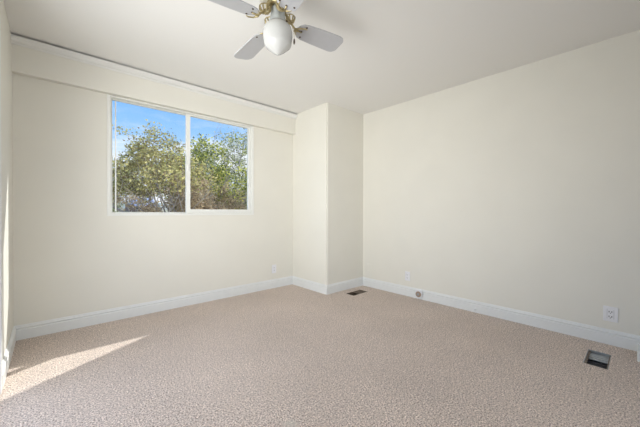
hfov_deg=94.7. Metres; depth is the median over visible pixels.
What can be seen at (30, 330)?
baseboard
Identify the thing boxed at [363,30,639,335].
wall
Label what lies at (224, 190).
shrub
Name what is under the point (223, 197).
shrub
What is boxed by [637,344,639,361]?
trim
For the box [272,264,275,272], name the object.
wall outlet
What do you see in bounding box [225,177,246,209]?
shrub
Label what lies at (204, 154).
tree
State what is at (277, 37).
ceiling fan
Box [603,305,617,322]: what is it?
wall outlet
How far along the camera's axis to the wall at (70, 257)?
2.75 m
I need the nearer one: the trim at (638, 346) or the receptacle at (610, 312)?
the trim at (638, 346)
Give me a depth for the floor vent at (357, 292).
3.88 m
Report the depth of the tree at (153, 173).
5.50 m
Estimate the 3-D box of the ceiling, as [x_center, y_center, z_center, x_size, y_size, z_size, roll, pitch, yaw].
[0.422,-1.456,1.808,3.710,0.120,4.909,0,1,-42]
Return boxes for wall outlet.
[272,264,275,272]
[405,271,409,280]
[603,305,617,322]
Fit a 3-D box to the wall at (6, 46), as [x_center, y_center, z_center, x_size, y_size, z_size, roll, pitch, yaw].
[-0.890,-0.170,0.567,0.090,2.440,4.819,0,1,-42]
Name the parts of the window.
screen rail, sliding sash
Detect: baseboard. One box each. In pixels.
[2,326,15,386]
[14,276,292,340]
[292,276,639,350]
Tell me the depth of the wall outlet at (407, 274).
3.69 m
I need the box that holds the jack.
[416,289,421,297]
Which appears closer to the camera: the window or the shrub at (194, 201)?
the window
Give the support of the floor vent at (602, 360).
in the floor
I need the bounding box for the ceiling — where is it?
[4,0,639,114]
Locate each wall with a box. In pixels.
[0,0,13,359]
[12,74,292,325]
[293,102,362,284]
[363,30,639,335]
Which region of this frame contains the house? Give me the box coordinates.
[125,197,154,211]
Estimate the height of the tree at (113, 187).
2.716 m
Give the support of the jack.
attached to the baseboard at (593, 333)
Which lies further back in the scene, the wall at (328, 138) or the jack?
the wall at (328, 138)
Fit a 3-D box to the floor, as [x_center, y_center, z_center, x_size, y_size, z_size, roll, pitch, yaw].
[0.415,1.059,1.827,3.710,0.030,4.909,0,1,-42]
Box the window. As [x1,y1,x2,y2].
[107,94,253,215]
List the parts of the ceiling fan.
blade, blade, glass globe, blade, blade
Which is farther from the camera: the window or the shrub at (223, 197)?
the shrub at (223, 197)
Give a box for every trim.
[0,19,2,394]
[11,34,297,118]
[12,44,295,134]
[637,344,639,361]
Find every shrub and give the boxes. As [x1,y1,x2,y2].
[112,168,230,211]
[112,196,123,211]
[167,182,246,211]
[211,182,246,209]
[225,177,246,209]
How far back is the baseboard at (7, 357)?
2.00 m
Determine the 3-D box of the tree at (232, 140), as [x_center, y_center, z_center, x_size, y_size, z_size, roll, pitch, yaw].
[-3.034,-0.772,9.696,3.955,4.228,3.841,0,0,-20]
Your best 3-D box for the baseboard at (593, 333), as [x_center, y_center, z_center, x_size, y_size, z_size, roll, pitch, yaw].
[1.451,0.981,2.768,0.729,0.119,4.729,0,1,-42]
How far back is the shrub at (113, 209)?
7.67 m
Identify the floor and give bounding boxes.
[0,284,639,426]
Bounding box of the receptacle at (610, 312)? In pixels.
[607,309,613,318]
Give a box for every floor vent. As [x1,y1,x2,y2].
[346,290,366,295]
[583,349,610,369]
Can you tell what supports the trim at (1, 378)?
attached to the wall at (6, 46)
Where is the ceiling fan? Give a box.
[208,0,342,59]
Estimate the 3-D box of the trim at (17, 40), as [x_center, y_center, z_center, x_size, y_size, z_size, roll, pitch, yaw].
[-1.372,-1.370,3.252,2.816,0.052,0.058,0,1,-42]
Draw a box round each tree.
[112,119,226,211]
[112,157,166,211]
[147,127,246,210]
[163,126,246,204]
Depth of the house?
61.37 m

